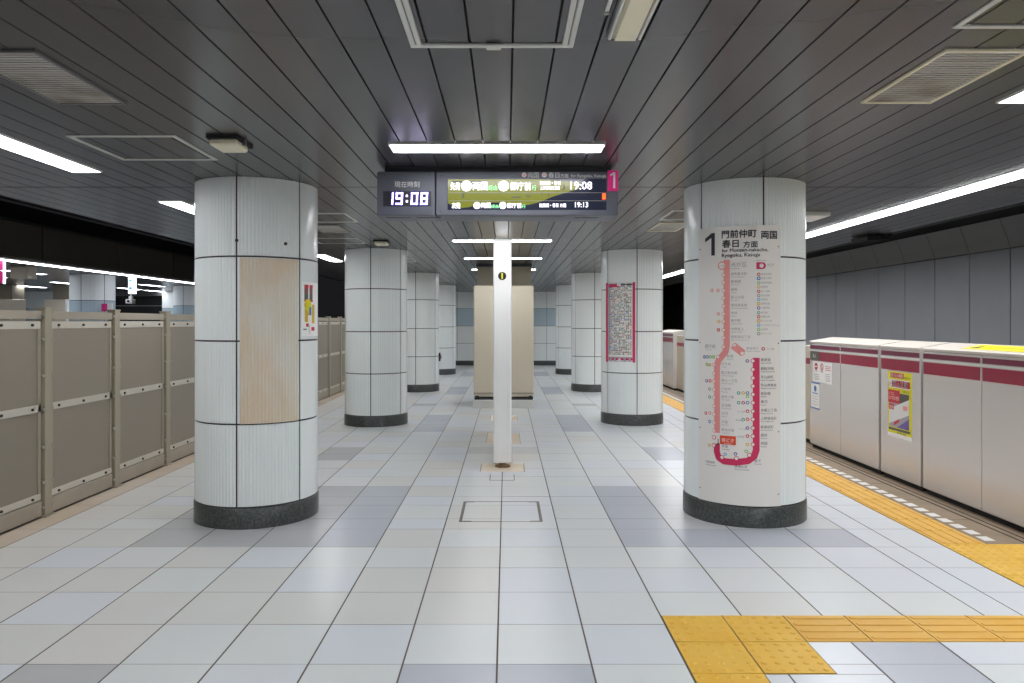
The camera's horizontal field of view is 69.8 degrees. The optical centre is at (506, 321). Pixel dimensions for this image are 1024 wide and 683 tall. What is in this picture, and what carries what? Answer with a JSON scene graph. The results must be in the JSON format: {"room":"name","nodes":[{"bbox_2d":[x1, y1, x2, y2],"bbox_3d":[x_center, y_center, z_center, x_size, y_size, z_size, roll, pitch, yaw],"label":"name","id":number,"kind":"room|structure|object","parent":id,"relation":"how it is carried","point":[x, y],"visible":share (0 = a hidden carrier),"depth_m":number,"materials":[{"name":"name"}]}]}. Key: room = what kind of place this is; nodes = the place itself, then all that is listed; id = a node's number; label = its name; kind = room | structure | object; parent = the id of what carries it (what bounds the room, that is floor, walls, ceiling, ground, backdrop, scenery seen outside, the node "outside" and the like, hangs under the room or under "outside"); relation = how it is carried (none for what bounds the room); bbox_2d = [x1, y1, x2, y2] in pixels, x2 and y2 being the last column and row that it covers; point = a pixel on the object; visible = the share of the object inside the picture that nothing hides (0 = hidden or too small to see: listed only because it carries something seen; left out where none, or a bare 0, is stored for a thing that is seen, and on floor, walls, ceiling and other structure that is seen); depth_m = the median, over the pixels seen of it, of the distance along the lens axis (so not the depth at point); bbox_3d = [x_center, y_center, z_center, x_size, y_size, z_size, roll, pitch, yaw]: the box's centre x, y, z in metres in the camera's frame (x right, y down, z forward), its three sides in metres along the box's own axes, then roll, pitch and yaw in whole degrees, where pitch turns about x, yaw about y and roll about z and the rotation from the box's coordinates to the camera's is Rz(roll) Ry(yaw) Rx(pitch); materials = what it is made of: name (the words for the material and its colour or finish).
{"room":"subway station platform","nodes":[
{"label":"subway station platform","id":0,"kind":"room"},
{"bbox_2d":[0,261,193,291],"bbox_3d":[-12.125,-1.035,8.800,8.750,0.030,31.600,0,0,0],"label":"ceiling","id":1,"kind":"structure","parent":0,"point":[55,274],"depth_m":18.48,"materials":[{"name":"grey metal"}]},
{"bbox_2d":[0,260,5,283],"bbox_3d":[-8.040,-0.785,11.534,0.320,0.370,0.037,0,0,0],"label":"hanging sign","id":2,"kind":"object","parent":1,"relation":"hanging from","point":[2,262],"visible":1,"depth_m":11.52,"materials":[{"name":"pink"}]},
{"bbox_2d":[10,266,36,278],"bbox_3d":[-8.850,-0.904,13.445,0.300,0.229,0.310,0,0,0],"label":"ceiling box","id":3,"kind":"object","parent":1,"relation":"hanging from","point":[16,272],"visible":1,"depth_m":13.29,"materials":[{"name":"beige metal"}]},
{"bbox_2d":[0,258,193,283],"bbox_3d":[-7.980,-0.997,8.800,0.200,0.043,31.600,0,0,0],"label":"strip light","id":4,"kind":"object","parent":1,"relation":"attached to","point":[8,260],"visible":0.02,"depth_m":13.89,"materials":[{"name":"white plastic"}]},
{"bbox_2d":[128,277,136,293],"bbox_3d":[-7.950,-0.780,15.595,0.100,0.360,0.170,0,0,0],"label":"hanging sign","id":5,"kind":"object","parent":4,"relation":"hanging from","point":[132,281],"visible":0.99,"depth_m":15.52,"materials":[{"name":"white plastic"}]},
{"bbox_2d":[125,293,134,303],"bbox_3d":[-7.930,-0.505,15.470,0.140,0.230,0.180,0,0,0],"label":"camera","id":6,"kind":"object","parent":5,"relation":"attached to","point":[130,300],"visible":1,"depth_m":15.46,"materials":[{"name":"white plastic"}]},
{"bbox_2d":[137,284,165,286],"bbox_3d":[-9.850,-1.016,20.400,0.200,0.013,1.240,0,0,0],"label":"recessed light","id":7,"kind":"object","parent":1,"relation":"in","point":[137,284],"visible":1,"depth_m":20.31,"materials":[{"name":"white plastic"}]},
{"bbox_2d":[24,292,172,320],"bbox_3d":[-12.150,0.215,24.550,8.692,2.462,0.100,0,0,0],"label":"wall","id":8,"kind":"structure","parent":0,"point":[33,299],"depth_m":24.50,"materials":[{"name":"stone"}]},
{"bbox_2d":[0,200,194,282],"bbox_3d":[-7.925,-1.450,8.800,0.450,0.920,31.600,0,0,0],"label":"ceiling beam","id":9,"kind":"structure","parent":8,"relation":"attached to","point":[27,234],"depth_m":13.54,"materials":[{"name":"black metal"}]},
{"bbox_2d":[116,291,161,320],"bbox_3d":[-13.950,0.215,8.900,5.900,2.470,31.800,0,0,0],"label":"wall","id":10,"kind":"structure","parent":0,"point":[151,305],"depth_m":24.75,"materials":[{"name":"black"}]},
{"bbox_2d":[456,292,555,360],"bbox_3d":[-0.025,0.215,24.750,6.850,2.470,0.300,0,0,0],"label":"wall","id":11,"kind":"structure","parent":0,"point":[544,302],"depth_m":24.60,"materials":[{"name":"grey tile"}]},
{"bbox_2d":[456,361,555,364],"bbox_3d":[-0.025,1.376,24.605,6.850,0.148,0.030,0,0,0],"label":"baseboard","id":12,"kind":"structure","parent":11,"relation":"attached to","point":[457,362],"depth_m":24.59,"materials":[{"name":"stone"}]},
{"bbox_2d":[0,0,1023,291],"bbox_3d":[0.165,-1.035,8.800,8.470,0.030,31.600,0,0,0],"label":"ceiling","id":13,"kind":"structure","parent":0,"point":[319,90],"depth_m":3.44,"materials":[{"name":"grey metal"}]},
{"bbox_2d":[0,133,102,172],"bbox_3d":[-2.830,-1.016,4.340,0.200,0.013,1.240,0,0,0],"label":"recessed light","id":14,"kind":"object","parent":13,"relation":"in","point":[9,143],"visible":1,"depth_m":4.45,"materials":[{"name":"white plastic"}]},
{"bbox_2d":[0,49,126,104],"bbox_3d":[-1.925,-1.018,3.085,0.320,0.016,0.670,0,0,0],"label":"ceiling vent","id":15,"kind":"object","parent":13,"relation":"in","point":[64,76],"visible":1,"depth_m":3.09,"materials":[{"name":"silver metal"}]},
{"bbox_2d":[66,135,217,159],"bbox_3d":[-2.110,-1.018,4.310,0.600,0.008,0.600,0,0,0],"label":"ceiling hatch","id":16,"kind":"object","parent":13,"relation":"attached to","point":[68,136],"visible":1,"depth_m":4.15,"materials":[{"name":"silver metal"}]},
{"bbox_2d":[157,200,193,213],"bbox_3d":[-2.830,-1.016,6.780,0.200,0.013,1.240,0,0,0],"label":"recessed light","id":17,"kind":"object","parent":13,"relation":"in","point":[178,204],"visible":0.49,"depth_m":6.32,"materials":[{"name":"white plastic"}]},
{"bbox_2d":[206,135,252,152],"bbox_3d":[-1.549,-0.994,4.130,0.182,0.052,0.260,0,0,0],"label":"box","id":18,"kind":"object","parent":13,"relation":"attached to","point":[223,143],"visible":1,"depth_m":4.03,"materials":[{"name":"beige plastic"}]},
{"bbox_2d":[318,254,342,261],"bbox_3d":[-2.830,-1.016,11.670,0.200,0.013,1.240,0,0,0],"label":"recessed light","id":19,"kind":"object","parent":13,"relation":"in","point":[323,256],"visible":0.83,"depth_m":11.68,"materials":[{"name":"white plastic"}]},
{"bbox_2d":[318,225,351,232],"bbox_3d":[-1.925,-1.018,8.035,0.320,0.016,0.670,0,0,0],"label":"ceiling vent","id":20,"kind":"object","parent":13,"relation":"in","point":[322,228],"visible":0.8,"depth_m":8.05,"materials":[{"name":"grey metal"}]},
{"bbox_2d":[318,213,357,221],"bbox_3d":[-1.810,-1.018,7.180,0.600,0.008,0.600,0,0,0],"label":"ceiling hatch","id":21,"kind":"object","parent":13,"relation":"attached to","point":[354,220],"visible":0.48,"depth_m":6.88,"materials":[{"name":"silver metal"}]},
{"bbox_2d":[318,238,365,243],"bbox_3d":[-2.120,-1.018,9.230,0.600,0.008,0.600,0,0,0],"label":"ceiling hatch","id":22,"kind":"object","parent":13,"relation":"attached to","point":[318,238],"visible":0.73,"depth_m":9.37,"materials":[{"name":"silver metal"}]},
{"bbox_2d":[373,240,389,245],"bbox_3d":[-1.569,-0.994,9.260,0.182,0.052,0.260,0,0,0],"label":"box","id":23,"kind":"object","parent":13,"relation":"attached to","point":[376,242],"visible":1,"depth_m":9.15,"materials":[{"name":"beige plastic"}]},
{"bbox_2d":[395,0,583,49],"bbox_3d":[-0.053,-1.014,2.335,0.599,0.016,0.770,0,0,0],"label":"ceiling hatch","id":24,"kind":"object","parent":13,"relation":"attached to","point":[403,6],"visible":1,"depth_m":2.62,"materials":[{"name":"silver metal"}]},
{"bbox_2d":[388,143,605,152],"bbox_3d":[-0.055,-1.016,4.280,1.240,0.013,0.200,0,0,0],"label":"recessed light","id":25,"kind":"object","parent":13,"relation":"in","point":[395,147],"visible":1,"depth_m":4.25,"materials":[{"name":"white plastic"}]},
{"bbox_2d":[390,145,603,151],"bbox_3d":[-0.055,-1.014,4.280,1.224,0.008,0.184,0,0,0],"label":"diffuser","id":26,"kind":"object","parent":25,"relation":"attached to","point":[395,148],"depth_m":4.27,"materials":[{"name":"white plastic"}]},
{"bbox_2d":[377,166,617,220],"bbox_3d":[-0.059,-0.860,4.943,1.576,0.330,0.314,0,0,0],"label":"sign","id":27,"kind":"object","parent":13,"relation":"hanging from","point":[414,193],"visible":1,"depth_m":4.80,"materials":[{"name":"black metal"}]},
{"bbox_2d":[377,172,438,220],"bbox_3d":[-0.657,-0.841,4.948,0.380,0.285,0.304,0,0,0],"label":"clock","id":28,"kind":"object","parent":27,"relation":"on","point":[401,196],"depth_m":4.80,"materials":[{"name":"black metal"}]},
{"bbox_2d":[448,179,579,207],"bbox_3d":[0.134,-0.838,4.797,1.033,0.191,0.001,0,0,0],"label":"display screen","id":29,"kind":"object","parent":27,"relation":"attached to","point":[462,193],"depth_m":4.80,"materials":[{"name":"green"}]},
{"bbox_2d":[610,172,614,187],"bbox_3d":[0.692,-0.924,4.786,0.033,0.104,0.001,0,0,0],"label":"print","id":30,"kind":"object","parent":27,"relation":"attached to","point":[613,173],"depth_m":4.79},
{"bbox_2d":[452,239,551,241],"bbox_3d":[-0.055,-1.016,9.150,1.240,0.013,0.200,0,0,0],"label":"recessed light","id":31,"kind":"object","parent":13,"relation":"in","point":[453,240],"visible":0.83,"depth_m":9.10,"materials":[{"name":"white plastic"}]},
{"bbox_2d":[453,240,550,241],"bbox_3d":[-0.055,-1.014,9.150,1.224,0.008,0.184,0,0,0],"label":"diffuser","id":32,"kind":"object","parent":31,"relation":"attached to","point":[453,240],"depth_m":9.15,"materials":[{"name":"white plastic"}]},
{"bbox_2d":[464,257,541,258],"bbox_3d":[-0.055,-1.016,11.700,1.240,0.013,0.200,0,0,0],"label":"recessed light","id":33,"kind":"object","parent":13,"relation":"in","point":[464,257],"visible":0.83,"depth_m":11.63,"materials":[{"name":"white plastic"}]},
{"bbox_2d":[465,258,541,258],"bbox_3d":[-0.055,-1.014,11.700,1.224,0.008,0.184,0,0,0],"label":"diffuser","id":34,"kind":"object","parent":33,"relation":"attached to","point":[465,258],"depth_m":11.68,"materials":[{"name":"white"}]},
{"bbox_2d":[604,0,658,40],"bbox_3d":[0.398,-1.000,2.265,0.155,0.040,0.670,0,0,0],"label":"recessed light","id":35,"kind":"object","parent":13,"relation":"in","point":[630,19],"visible":1,"depth_m":2.39,"materials":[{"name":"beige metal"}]},
{"bbox_2d":[647,223,683,231],"bbox_3d":[1.732,-1.018,7.880,0.325,0.016,0.660,0,0,0],"label":"ceiling vent","id":36,"kind":"object","parent":13,"relation":"in","point":[660,227],"visible":0.88,"depth_m":7.88,"materials":[{"name":"grey metal"}]},
{"bbox_2d":[659,210,683,219],"bbox_3d":[1.815,-1.018,7.010,0.600,0.008,0.600,0,0,0],"label":"ceiling hatch","id":37,"kind":"object","parent":13,"relation":"attached to","point":[672,210],"visible":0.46,"depth_m":7.12,"materials":[{"name":"silver metal"}]},
{"bbox_2d":[806,211,829,221],"bbox_3d":[2.800,-0.995,6.950,0.360,0.049,0.400,0,0,0],"label":"ceiling speaker","id":38,"kind":"object","parent":13,"relation":"attached to","point":[811,216],"visible":0.47,"depth_m":6.75,"materials":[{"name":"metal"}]},
{"bbox_2d":[663,168,1023,277],"bbox_3d":[3.530,-1.016,8.800,0.200,0.011,31.600,0,0,0],"label":"recessed light","id":39,"kind":"object","parent":13,"relation":"in","point":[1017,174],"visible":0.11,"depth_m":6.16,"materials":[{"name":"white plastic"}]},
{"bbox_2d":[851,233,892,243],"bbox_3d":[4.350,-1.070,8.750,0.300,0.240,0.500,0,0,0],"label":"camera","id":40,"kind":"object","parent":13,"relation":"hanging from","point":[869,238],"visible":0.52,"depth_m":8.60,"materials":[{"name":"black plastic"}]},
{"bbox_2d":[861,48,1023,103],"bbox_3d":[1.802,-1.018,3.070,0.325,0.016,0.660,0,0,0],"label":"ceiling vent","id":41,"kind":"object","parent":13,"relation":"in","point":[977,74],"visible":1,"depth_m":2.98,"materials":[{"name":"beige plastic"}]},
{"bbox_2d":[952,0,1023,28],"bbox_3d":[1.840,-1.018,2.240,0.600,0.008,0.600,0,0,0],"label":"ceiling hatch","id":42,"kind":"object","parent":13,"relation":"attached to","point":[960,25],"visible":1,"depth_m":2.52,"materials":[{"name":"silver metal"}]},
{"bbox_2d":[996,89,1023,103],"bbox_3d":[2.360,-1.016,2.770,0.200,0.013,1.240,0,0,0],"label":"recessed light","id":43,"kind":"object","parent":13,"relation":"in","point":[1017,97],"visible":1,"depth_m":3.33,"materials":[{"name":"white plastic"}]},
{"bbox_2d":[1000,92,1023,102],"bbox_3d":[2.360,-1.014,2.770,0.184,0.008,1.224,0,0,0],"label":"diffuser","id":44,"kind":"object","parent":43,"relation":"attached to","point":[1017,97],"depth_m":3.32,"materials":[{"name":"white plastic"}]},
{"bbox_2d":[0,365,1023,682],"bbox_3d":[0.150,2.000,7.401,7.420,1.101,34.398,0,0,0],"label":"floor","id":45,"kind":"structure","parent":0,"point":[385,583],"depth_m":4.20,"materials":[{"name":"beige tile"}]},
{"bbox_2d":[0,307,344,532],"bbox_3d":[-3.465,0.670,12.322,0.110,1.560,23.527,0,0,0],"label":"fence","id":46,"kind":"object","parent":45,"relation":"on","point":[88,408],"visible":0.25,"depth_m":6.12,"materials":[{"name":"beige metal"}]},
{"bbox_2d":[193,176,318,529],"bbox_3d":[-1.888,0.215,5.570,0.898,2.470,0.898,0,0,0],"label":"support column","id":47,"kind":"structure","parent":45,"relation":"on","point":[256,238],"depth_m":5.18,"materials":[{"name":"tile"}]},
{"bbox_2d":[301,282,317,335],"bbox_3d":[-1.462,-0.095,5.490,0.023,0.400,0.268,0,0,11],"label":"paper notice","id":48,"kind":"object","parent":47,"relation":"attached to","point":[309,290],"visible":1,"depth_m":5.44,"materials":[{"name":"white paper"}]},
{"bbox_2d":[303,285,313,331],"bbox_3d":[-1.463,-0.092,5.448,0.007,0.366,0.155,0,0,16],"label":"print","id":49,"kind":"object","parent":48,"relation":"attached to","point":[308,290],"depth_m":5.43,"materials":[{"name":"multicoloured paper"}]},
{"bbox_2d":[344,248,407,426],"bbox_3d":[-1.872,0.215,10.550,0.898,2.470,0.898,0,0,0],"label":"support column","id":50,"kind":"structure","parent":45,"relation":"on","point":[375,278],"depth_m":10.16,"materials":[{"name":"grey tile"}]},
{"bbox_2d":[407,273,438,391],"bbox_3d":[-1.872,0.215,15.560,0.898,2.470,0.898,0,0,0],"label":"support column","id":51,"kind":"structure","parent":45,"relation":"on","point":[422,288],"depth_m":15.15,"materials":[{"name":"grey tile"}]},
{"bbox_2d":[439,285,455,374],"bbox_3d":[-1.865,0.215,20.600,0.898,2.470,0.898,0,0,0],"label":"support column","id":52,"kind":"structure","parent":45,"relation":"on","point":[447,293],"depth_m":20.23,"materials":[{"name":"grey tile"}]},
{"bbox_2d":[459,501,542,521],"bbox_3d":[-0.042,1.449,5.625,0.609,0.002,0.600,0,0,0],"label":"floor hatch","id":53,"kind":"object","parent":45,"relation":"on","point":[464,502],"visible":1,"depth_m":5.58,"materials":[{"name":"grey metal"}]},
{"bbox_2d":[493,239,511,467],"bbox_3d":[-0.041,0.312,8.393,0.181,2.273,2.215,0,0,0],"label":"support post","id":54,"kind":"object","parent":45,"relation":"on","point":[502,248],"visible":1,"depth_m":7.30,"materials":[{"name":"white metal"}]},
{"bbox_2d":[480,463,524,471],"bbox_3d":[-0.040,1.449,7.315,0.436,0.002,0.410,0,0,0],"label":"floor patch","id":55,"kind":"structure","parent":45,"relation":"on","point":[486,467],"depth_m":7.26,"materials":[{"name":"tile"}]},
{"bbox_2d":[473,286,533,407],"bbox_3d":[-0.047,0.417,12.680,1.026,2.065,0.640,0,0,0],"label":"tall cabinet","id":56,"kind":"object","parent":45,"relation":"on","point":[522,296],"visible":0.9,"depth_m":12.40,"materials":[{"name":"beige metal"}]},
{"bbox_2d":[476,265,531,285],"bbox_3d":[-0.043,0.215,13.310,0.985,2.469,0.600,0,0,0],"label":"shaft","id":57,"kind":"object","parent":56,"relation":"on","point":[521,274],"visible":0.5,"depth_m":13.02,"materials":[{"name":"beige metal"}]},
{"bbox_2d":[486,433,520,443],"bbox_3d":[-0.040,1.449,9.150,0.416,0.002,0.800,0,0,0],"label":"floor patch","id":58,"kind":"structure","parent":45,"relation":"on","point":[515,436],"depth_m":9.13,"materials":[{"name":"tile"}]},
{"bbox_2d":[490,415,517,420],"bbox_3d":[-0.040,1.449,11.075,0.406,0.002,0.650,0,0,0],"label":"floor patch","id":59,"kind":"structure","parent":45,"relation":"on","point":[514,417],"depth_m":11.02,"materials":[{"name":"tile"}]},
{"bbox_2d":[555,285,571,374],"bbox_3d":[1.822,0.215,20.600,0.898,2.470,0.898,0,0,0],"label":"support column","id":60,"kind":"structure","parent":45,"relation":"on","point":[563,292],"depth_m":20.24,"materials":[{"name":"grey"}]},
{"bbox_2d":[571,273,601,391],"bbox_3d":[1.822,0.215,15.600,0.898,2.470,0.898,0,0,0],"label":"support column","id":61,"kind":"structure","parent":45,"relation":"on","point":[586,290],"depth_m":15.19,"materials":[{"name":"grey tile"}]},
{"bbox_2d":[601,249,662,425],"bbox_3d":[1.822,0.215,10.680,0.898,2.470,0.898,0,0,0],"label":"support column","id":62,"kind":"structure","parent":45,"relation":"on","point":[631,393],"depth_m":10.29,"materials":[{"name":"grey tile"}]},
{"bbox_2d":[606,282,634,362],"bbox_3d":[1.593,0.005,10.327,0.446,1.120,0.066,0,0,33],"label":"timetable","id":63,"kind":"object","parent":62,"relation":"attached to","point":[620,297],"visible":1,"depth_m":10.29,"materials":[{"name":"grey paper"}]},
{"bbox_2d":[683,177,806,528],"bbox_3d":[1.808,0.215,5.600,0.898,2.470,0.898,0,0,0],"label":"support column","id":64,"kind":"structure","parent":45,"relation":"on","point":[749,200],"depth_m":5.23,"materials":[{"name":"grey tile"}]},
{"bbox_2d":[698,225,780,506],"bbox_3d":[1.649,0.307,5.230,0.565,1.975,0.111,0,0,23],"label":"map","id":65,"kind":"object","parent":64,"relation":"on","point":[739,267],"visible":1,"depth_m":5.18,"materials":[{"name":"white"}]},
{"bbox_2d":[703,262,765,455],"bbox_3d":[1.611,0.267,5.220,0.437,1.372,0.057,0,0,27],"label":"print","id":66,"kind":"object","parent":65,"relation":"attached to","point":[734,293],"depth_m":5.19,"materials":[{"name":"red"}]},
{"bbox_2d":[663,395,984,543],"bbox_3d":[2.983,1.450,14.690,0.293,0.007,19.793,0,0,0],"label":"tactile strip","id":67,"kind":"object","parent":45,"relation":"on","point":[936,531],"visible":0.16,"depth_m":5.73,"materials":[{"name":"yellow tile"}]},
{"bbox_2d":[662,615,1023,682],"bbox_3d":[1.796,1.448,2.126,2.060,0.009,2.993,0,0,0],"label":"tactile strip","id":68,"kind":"object","parent":45,"relation":"on","point":[712,652],"visible":1,"depth_m":3.39,"materials":[{"name":"yellow tile"}]},
{"bbox_2d":[663,386,1023,543],"bbox_3d":[3.491,1.451,8.800,0.717,0.004,31.600,0,0,0],"label":"platform edge","id":69,"kind":"object","parent":45,"relation":"on","point":[1001,533],"visible":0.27,"depth_m":5.96,"materials":[{"name":"beige concrete"}]},
{"bbox_2d":[662,330,683,389],"bbox_3d":[3.658,0.812,16.325,0.268,1.274,1.550,0,0,0],"label":"screen door","id":70,"kind":"structure","parent":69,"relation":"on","point":[669,336],"depth_m":15.80,"materials":[{"name":"white metal"}]},
{"bbox_2d":[677,335,684,392],"bbox_3d":[3.628,0.864,15.149,0.053,1.168,0.761,0,0,0],"label":"gate","id":71,"kind":"object","parent":69,"relation":"on","point":[680,339],"visible":0.6,"depth_m":15.23,"materials":[{"name":"beige metal"}]},
{"bbox_2d":[806,345,811,443],"bbox_3d":[3.628,0.864,8.943,0.053,1.168,0.766,0,0,0],"label":"gate","id":72,"kind":"object","parent":69,"relation":"on","point":[807,346],"visible":0.04,"depth_m":8.78,"materials":[{"name":"beige metal"}]},
{"bbox_2d":[663,392,994,540],"bbox_3d":[3.204,1.449,14.637,0.072,0.002,19.554,0,0,0],"label":"dashed line","id":73,"kind":"object","parent":69,"relation":"on","point":[985,538],"visible":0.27,"depth_m":5.92,"materials":[{"name":"white paint"}]},
{"bbox_2d":[809,337,904,473],"bbox_3d":[3.658,0.812,7.753,0.268,1.274,1.575,0,0,0],"label":"screen door","id":74,"kind":"structure","parent":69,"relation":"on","point":[847,423],"depth_m":7.55,"materials":[{"name":"white metal"}]},
{"bbox_2d":[810,351,818,360],"bbox_3d":[3.527,0.388,8.405,0.004,0.105,0.230,0,0,0],"label":"number plate","id":75,"kind":"object","parent":74,"relation":"attached to","point":[814,355],"visible":1,"depth_m":8.40,"materials":[{"name":"grey"}]},
{"bbox_2d":[811,382,819,409],"bbox_3d":[3.528,0.840,8.385,0.003,0.300,0.250,0,0,0],"label":"notice","id":76,"kind":"object","parent":74,"relation":"attached to","point":[815,387],"visible":1,"depth_m":8.38,"materials":[{"name":"white paper"}]},
{"bbox_2d":[813,361,831,384],"bbox_3d":[3.527,0.562,8.211,0.005,0.235,0.501,0,0,0],"label":"notice","id":77,"kind":"object","parent":74,"relation":"attached to","point":[822,371],"visible":1,"depth_m":8.19,"materials":[{"name":"white paper"}]},
{"bbox_2d":[814,366,829,381],"bbox_3d":[3.527,0.572,8.203,0.001,0.166,0.436,0,0,0],"label":"print","id":78,"kind":"object","parent":77,"relation":"attached to","point":[825,366],"depth_m":8.09},
{"bbox_2d":[880,341,949,491],"bbox_3d":[3.658,0.812,6.593,0.268,1.274,0.663,0,0,0],"label":"screen door","id":79,"kind":"structure","parent":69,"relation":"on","point":[901,460],"depth_m":6.48,"materials":[{"name":"white metal"}]},
{"bbox_2d":[888,371,911,441],"bbox_3d":[3.526,0.748,6.590,0.007,0.595,0.400,0,0,0],"label":"poster","id":80,"kind":"object","parent":79,"relation":"attached to","point":[899,383],"visible":1,"depth_m":6.57,"materials":[{"name":"yellow paper"}]},
{"bbox_2d":[922,343,1023,531],"bbox_3d":[3.658,0.812,5.452,0.268,1.274,1.545,0,0,0],"label":"screen door","id":81,"kind":"structure","parent":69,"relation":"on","point":[973,399],"depth_m":5.51,"materials":[{"name":"light grey painted steel"},{"name":"magenta paint"}]},
{"bbox_2d":[961,345,1023,351],"bbox_3d":[3.663,0.194,5.265,0.165,0.030,1.030,0,0,0],"label":"sticker","id":82,"kind":"object","parent":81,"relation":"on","point":[979,347],"visible":1,"depth_m":5.46,"materials":[{"name":"yellow plastic"}]},
{"bbox_2d":[941,544,1023,586],"bbox_3d":[3.133,1.448,3.140,0.593,0.009,3.293,0,0,0],"label":"tactile strip","id":83,"kind":"object","parent":45,"relation":"on","point":[1007,560],"visible":1,"depth_m":4.53,"materials":[{"name":"yellow tile"}]},
{"bbox_2d":[805,213,1023,345],"bbox_3d":[7.075,0.350,9.247,0.450,4.400,32.494,0,0,0],"label":"wall","id":84,"kind":"structure","parent":0,"point":[963,284],"depth_m":12.17,"materials":[{"name":"grey"}]},
{"bbox_2d":[0,195,683,333],"bbox_3d":[-0.350,0.300,19.600,15.300,4.600,53.200,0,0,0],"label":"trim","id":85,"kind":"structure","parent":84,"relation":"attached to","point":[673,295],"depth_m":29.87,"materials":[{"name":"metal"}]},
{"bbox_2d":[664,202,1023,285],"bbox_3d":[5.850,-1.460,8.800,2.900,0.880,31.600,0,0,0],"label":"trim","id":86,"kind":"structure","parent":84,"relation":"attached to","point":[1016,210],"depth_m":11.09,"materials":[{"name":"black"}]},
{"bbox_2d":[665,203,1023,285],"bbox_3d":[5.200,-1.210,8.800,0.057,0.060,31.600,0,0,0],"label":"conduit pipe","id":87,"kind":"object","parent":84,"relation":"attached to","point":[1021,203],"visible":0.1,"depth_m":8.72,"materials":[{"name":"grey"}]},
{"bbox_3d":[-12.100,2.000,8.800,8.800,1.100,31.600,0,0,0],"label":"floor","id":88,"kind":"structure","parent":0,"visible":0},
{"bbox_2d":[0,285,25,320],"bbox_3d":[-14.075,0.215,20.350,1.050,2.469,0.700,0,0,0],"label":"tall cabinet","id":89,"kind":"object","parent":88,"relation":"on","point":[11,296],"visible":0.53,"depth_m":20.20,"materials":[{"name":"beige metal"}]},
{"bbox_2d":[44,285,69,320],"bbox_3d":[-12.290,0.215,20.345,0.620,2.469,0.710,0,0,0],"label":"tall cabinet","id":90,"kind":"object","parent":88,"relation":"on","point":[60,301],"visible":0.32,"depth_m":20.01,"materials":[{"name":"beige"}]},
{"bbox_2d":[69,274,115,320],"bbox_3d":[-9.050,0.215,16.050,0.898,2.470,0.898,0,0,0],"label":"support column","id":91,"kind":"structure","parent":88,"relation":"on","point":[87,292],"depth_m":15.68,"materials":[{"name":"tile"}]},
{"bbox_2d":[102,304,112,310],"bbox_3d":[-8.540,-0.310,15.755,0.240,0.160,0.190,0,0,0],"label":"plate","id":92,"kind":"object","parent":91,"relation":"attached to","point":[105,307],"visible":0.81,"depth_m":15.66,"materials":[{"name":"pink plastic"}]},
{"bbox_2d":[173,286,193,320],"bbox_3d":[-9.100,0.215,21.100,0.898,2.470,0.898,0,0,0],"label":"support column","id":93,"kind":"structure","parent":88,"relation":"on","point":[183,296],"depth_m":20.68,"materials":[{"name":"grey tile"}]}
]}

